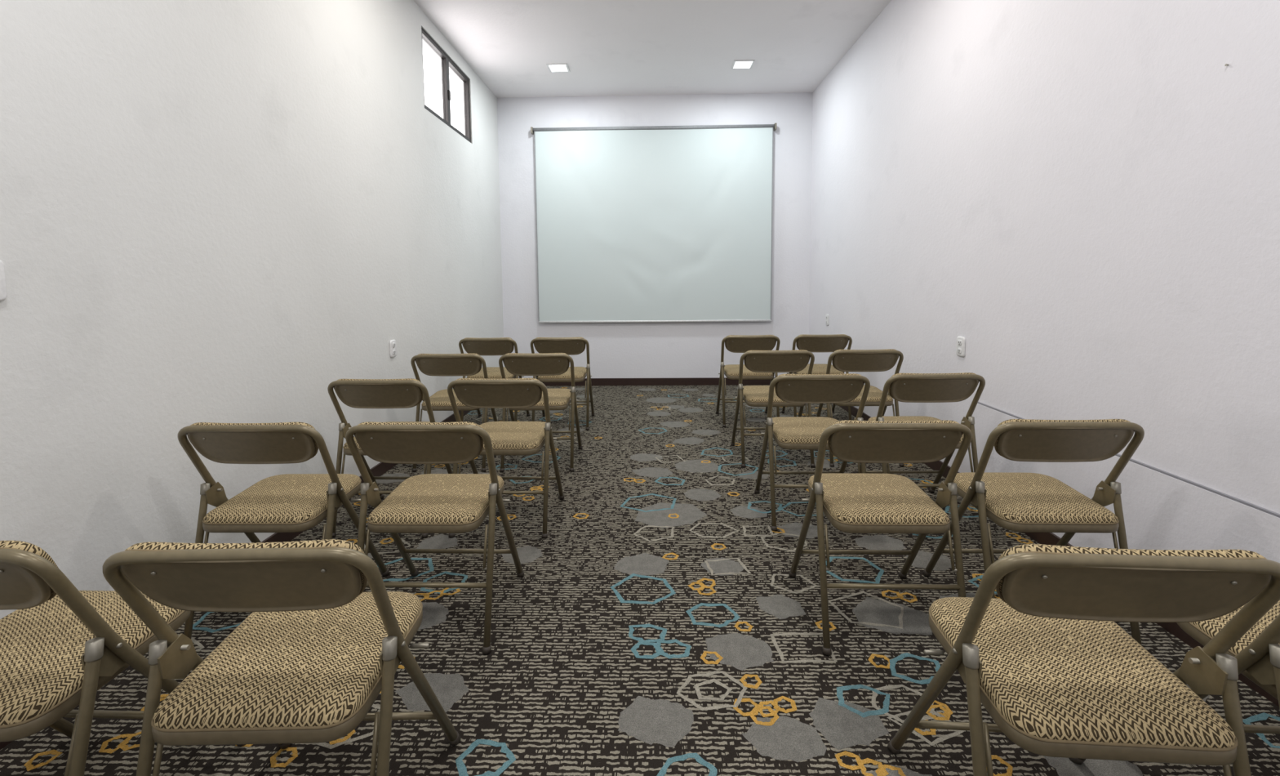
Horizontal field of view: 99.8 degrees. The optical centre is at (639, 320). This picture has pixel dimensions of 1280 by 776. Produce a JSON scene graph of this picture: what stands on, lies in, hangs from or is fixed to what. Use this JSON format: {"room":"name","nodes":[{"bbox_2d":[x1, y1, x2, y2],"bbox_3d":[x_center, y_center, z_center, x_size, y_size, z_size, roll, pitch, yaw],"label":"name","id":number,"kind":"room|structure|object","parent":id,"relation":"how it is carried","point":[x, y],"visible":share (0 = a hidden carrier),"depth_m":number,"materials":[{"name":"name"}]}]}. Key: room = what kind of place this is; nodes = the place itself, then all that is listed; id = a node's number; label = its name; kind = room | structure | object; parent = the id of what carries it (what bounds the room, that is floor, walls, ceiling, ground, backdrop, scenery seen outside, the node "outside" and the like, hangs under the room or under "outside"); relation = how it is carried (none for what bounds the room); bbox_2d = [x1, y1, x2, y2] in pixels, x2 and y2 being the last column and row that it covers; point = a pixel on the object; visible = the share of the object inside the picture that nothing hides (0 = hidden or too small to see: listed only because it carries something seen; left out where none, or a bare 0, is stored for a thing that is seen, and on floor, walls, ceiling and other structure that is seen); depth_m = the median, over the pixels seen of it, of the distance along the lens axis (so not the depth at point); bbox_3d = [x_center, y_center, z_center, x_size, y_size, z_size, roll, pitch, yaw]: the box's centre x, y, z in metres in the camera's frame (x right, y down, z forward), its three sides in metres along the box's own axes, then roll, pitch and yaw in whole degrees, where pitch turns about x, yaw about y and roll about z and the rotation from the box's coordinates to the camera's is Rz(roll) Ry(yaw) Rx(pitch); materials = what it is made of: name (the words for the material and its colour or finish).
{"room":"conference room","nodes":[
{"label":"conference room","id":0,"kind":"room"},
{"bbox_2d":[0,0,504,618],"bbox_3d":[-1.772,-0.569,2.155,0.160,3.280,8.100,0,4,1],"label":"wall","id":1,"kind":"structure","parent":0,"point":[211,211],"depth_m":2.09,"materials":[{"name":"paint"}]},
{"bbox_2d":[0,259,7,301],"bbox_3d":[-1.699,-0.107,1.404,0.016,0.115,0.078,0,4,1],"label":"light switch","id":2,"kind":"object","parent":1,"relation":"attached to","point":[3,292],"visible":1,"depth_m":1.43,"materials":[{"name":"white plastic"}]},
{"bbox_2d":[0,410,471,749],"bbox_3d":[-1.673,1.026,2.267,0.012,0.080,8.086,0,4,1],"label":"baseboard","id":3,"kind":"structure","parent":1,"relation":"attached to","point":[381,468],"depth_m":3.19,"materials":[{"name":"brown wood"}]},
{"bbox_2d":[389,339,396,357],"bbox_3d":[-1.645,0.183,3.594,0.014,0.115,0.078,0,4,1],"label":"wall outlet","id":4,"kind":"object","parent":1,"relation":"attached to","point":[393,347],"visible":1,"depth_m":3.58,"materials":[{"name":"white plastic"}]},
{"bbox_2d":[421,26,471,142],"bbox_3d":[-1.669,-1.978,4.654,0.055,0.610,1.100,0,4,1],"label":"window","id":5,"kind":"structure","parent":1,"relation":"in","point":[446,62],"depth_m":4.64,"materials":[{"name":"brown metal"}]},
{"bbox_2d":[0,384,1279,775],"bbox_3d":[0.087,1.103,2.239,3.850,0.100,8.420,0,4,1],"label":"floor","id":6,"kind":"structure","parent":0,"point":[554,684],"depth_m":1.87,"materials":[{"name":"carpet"}]},
{"bbox_2d":[0,540,245,775],"bbox_3d":[-1.291,0.766,1.186,0.484,0.766,0.491,0,4,2],"label":"folding chair","id":7,"kind":"object","parent":6,"relation":"on","point":[62,643],"visible":0.88,"depth_m":1.06,"materials":[{"name":"beige fabric"}]},
{"bbox_2d":[102,538,460,775],"bbox_3d":[-0.715,0.762,1.172,0.484,0.766,0.491,-1,4,-1],"label":"folding chair","id":8,"kind":"object","parent":6,"relation":"on","point":[314,651],"visible":1,"depth_m":1.01,"materials":[{"name":"beige fabric"}]},
{"bbox_2d":[177,422,390,638],"bbox_3d":[-1.292,0.704,1.999,0.484,0.766,0.491,0,4,1],"label":"folding chair","id":9,"kind":"object","parent":6,"relation":"on","point":[286,502],"visible":0.94,"depth_m":1.83,"materials":[{"name":"beige paint"}]},
{"bbox_2d":[327,377,453,537],"bbox_3d":[-1.253,0.644,2.791,0.484,0.766,0.491,0,4,2],"label":"folding chair","id":10,"kind":"object","parent":6,"relation":"on","point":[406,393],"visible":0.56,"depth_m":2.60,"materials":[{"name":"beige paint"}]},
{"bbox_2d":[345,421,524,653],"bbox_3d":[-0.727,0.700,1.985,0.484,0.766,0.491,0,4,2],"label":"folding chair","id":11,"kind":"object","parent":6,"relation":"on","point":[426,503],"visible":1,"depth_m":1.81,"materials":[{"name":"beige paint"}]},
{"bbox_2d":[410,352,497,471],"bbox_3d":[-1.232,0.577,3.678,0.484,0.766,0.491,0,4,1],"label":"folding chair","id":12,"kind":"object","parent":6,"relation":"on","point":[430,364],"visible":0.58,"depth_m":3.48,"materials":[{"name":"beige paint"}]},
{"bbox_2d":[458,337,529,421],"bbox_3d":[-1.245,0.504,4.636,0.484,0.766,0.491,0,4,2],"label":"folding chair","id":13,"kind":"object","parent":6,"relation":"on","point":[500,345],"visible":0.59,"depth_m":4.44,"materials":[{"name":"beige paint"}]},
{"bbox_2d":[447,377,564,537],"bbox_3d":[-0.673,0.640,2.777,0.484,0.766,0.491,0,4,2],"label":"folding chair","id":14,"kind":"object","parent":6,"relation":"on","point":[507,437],"visible":0.84,"depth_m":2.60,"materials":[{"name":"beige paint"}]},
{"bbox_2d":[498,352,582,471],"bbox_3d":[-0.663,0.573,3.664,0.484,0.766,0.491,0,4,1],"label":"folding chair","id":15,"kind":"object","parent":6,"relation":"on","point":[517,363],"visible":0.7,"depth_m":3.48,"materials":[{"name":"beige paint"}]},
{"bbox_2d":[530,337,594,429],"bbox_3d":[-0.654,0.500,4.622,0.484,0.766,0.491,0,4,1],"label":"folding chair","id":16,"kind":"object","parent":6,"relation":"on","point":[568,345],"visible":0.76,"depth_m":4.43,"materials":[{"name":"beige paint"}]},
{"bbox_2d":[23,386,1279,775],"bbox_3d":[0.060,1.051,2.257,3.665,0.001,7.936,0,4,1],"label":"carpet motifs","id":17,"kind":"object","parent":6,"relation":"on","point":[843,723],"visible":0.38,"depth_m":1.75,"materials":[{"name":"grey carpet"}]},
{"bbox_2d":[715,334,780,426],"bbox_3d":[0.923,0.483,4.663,0.484,0.766,0.491,0,4,1],"label":"folding chair","id":18,"kind":"object","parent":6,"relation":"on","point":[733,343],"visible":0.74,"depth_m":4.47,"materials":[{"name":"beige paint"}]},
{"bbox_2d":[730,349,815,466],"bbox_3d":[0.899,0.556,3.706,0.484,0.766,0.491,0,4,1],"label":"folding chair","id":19,"kind":"object","parent":6,"relation":"on","point":[756,361],"visible":0.73,"depth_m":3.52,"materials":[{"name":"beige paint"}]},
{"bbox_2d":[754,373,870,530],"bbox_3d":[0.882,0.623,2.819,0.484,0.766,0.491,0,4,2],"label":"folding chair","id":20,"kind":"object","parent":6,"relation":"on","point":[793,433],"visible":0.81,"depth_m":2.65,"materials":[{"name":"beige paint"}]},
{"bbox_2d":[781,333,852,420],"bbox_3d":[1.520,0.478,4.659,0.484,0.766,0.491,0,4,2],"label":"folding chair","id":21,"kind":"object","parent":6,"relation":"on","point":[811,343],"visible":0.54,"depth_m":4.47,"materials":[{"name":"beige paint"}]},
{"bbox_2d":[816,348,904,466],"bbox_3d":[1.474,0.551,3.702,0.484,0.766,0.491,0,4,1],"label":"folding chair","id":22,"kind":"object","parent":6,"relation":"on","point":[843,360],"visible":0.62,"depth_m":3.51,"materials":[{"name":"beige paint"}]},
{"bbox_2d":[788,419,972,654],"bbox_3d":[0.839,0.689,1.952,0.484,0.766,0.491,0,4,2],"label":"folding chair","id":23,"kind":"object","parent":6,"relation":"on","point":[852,503],"visible":1,"depth_m":1.78,"materials":[{"name":"beige paint"}]},
{"bbox_2d":[857,372,985,528],"bbox_3d":[1.435,0.619,2.816,0.484,0.766,0.491,0,4,1],"label":"folding chair","id":24,"kind":"object","parent":6,"relation":"on","point":[902,387],"visible":0.53,"depth_m":2.64,"materials":[{"name":"beige paint"}]},
{"bbox_2d":[922,418,1144,645],"bbox_3d":[1.389,0.684,1.949,0.484,0.766,0.491,0,4,2],"label":"folding chair","id":25,"kind":"object","parent":6,"relation":"on","point":[1022,502],"visible":0.94,"depth_m":1.78,"materials":[{"name":"beige fabric"}]},
{"bbox_2d":[887,543,1279,775],"bbox_3d":[0.859,0.752,1.122,0.484,0.766,0.491,0,4,4],"label":"folding chair","id":26,"kind":"object","parent":6,"relation":"on","point":[1048,659],"visible":1,"depth_m":0.96,"materials":[{"name":"beige fabric"}]},
{"bbox_2d":[1176,600,1279,733],"bbox_3d":[1.433,0.747,1.115,0.484,0.766,0.491,0,4,4],"label":"folding chair","id":27,"kind":"object","parent":6,"relation":"on","point":[1257,652],"visible":0.52,"depth_m":1.08,"materials":[{"name":"beige paint"}]},
{"bbox_2d":[413,0,891,97],"bbox_3d":[0.057,-2.267,1.983,3.850,0.100,8.420,0,4,1],"label":"ceiling","id":28,"kind":"structure","parent":0,"point":[608,47],"depth_m":4.67,"materials":[{"name":"paint"}]},
{"bbox_2d":[546,62,569,72],"bbox_3d":[-0.791,-2.450,5.220,0.196,0.008,0.196,0,4,1],"label":"recessed light","id":29,"kind":"object","parent":28,"relation":"in","point":[553,68],"visible":1,"depth_m":5.22,"materials":[{"name":"white plastic"}]},
{"bbox_2d":[731,59,755,69],"bbox_3d":[0.989,-2.463,5.177,0.196,0.008,0.196,0,4,1],"label":"recessed light","id":30,"kind":"object","parent":28,"relation":"in","point":[743,64],"visible":1,"depth_m":5.17,"materials":[{"name":"white plastic"}]},
{"bbox_2d":[497,92,813,377],"bbox_3d":[0.170,-0.894,6.228,3.850,3.280,0.160,0,4,1],"label":"wall","id":31,"kind":"structure","parent":0,"point":[677,349],"depth_m":6.14,"materials":[{"name":"paint"}]},
{"bbox_2d":[530,123,777,323],"bbox_3d":[0.155,-1.081,6.095,2.730,2.198,0.073,0,4,1],"label":"projector screen","id":32,"kind":"object","parent":31,"relation":"attached to","point":[647,224],"visible":1,"depth_m":6.08,"materials":[{"name":"cloth"},{"name":"grey metal"}]},
{"bbox_2d":[535,377,775,385],"bbox_3d":[0.181,0.705,6.262,3.530,0.085,0.014,0,4,1],"label":"baseboard","id":33,"kind":"structure","parent":31,"relation":"attached to","point":[707,380],"depth_m":6.25,"materials":[{"name":"brown wood"}]},
{"bbox_2d":[808,0,1279,513],"bbox_3d":[1.917,-0.594,2.066,0.160,3.280,8.100,0,4,1],"label":"wall","id":34,"kind":"structure","parent":0,"point":[1085,194],"depth_m":2.29,"materials":[{"name":"paint"}]},
{"bbox_2d":[825,313,829,324],"bbox_3d":[1.917,-0.014,5.521,0.014,0.115,0.078,0,4,1],"label":"wall outlet","id":35,"kind":"object","parent":34,"relation":"attached to","point":[827,316],"visible":1,"depth_m":5.50,"materials":[{"name":"white plastic"}]},
{"bbox_2d":[955,336,965,356],"bbox_3d":[1.860,0.148,3.127,0.014,0.115,0.078,0,4,1],"label":"wall outlet","id":36,"kind":"object","parent":34,"relation":"attached to","point":[961,340],"visible":1,"depth_m":3.11,"materials":[{"name":"white plastic"}]},
{"bbox_2d":[839,405,1279,706],"bbox_3d":[1.837,1.002,2.182,0.026,0.080,8.086,0,4,1],"label":"baseboard","id":37,"kind":"structure","parent":34,"relation":"attached to","point":[1045,538],"depth_m":1.87,"materials":[{"name":"brown wood"}]},
{"bbox_2d":[969,401,1279,562],"bbox_3d":[1.804,0.895,0.577,0.014,0.537,4.900,0,4,1],"label":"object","id":38,"kind":"structure","parent":34,"relation":"attached to","point":[1162,509],"depth_m":1.90,"materials":[{"name":"paint"}]}
]}

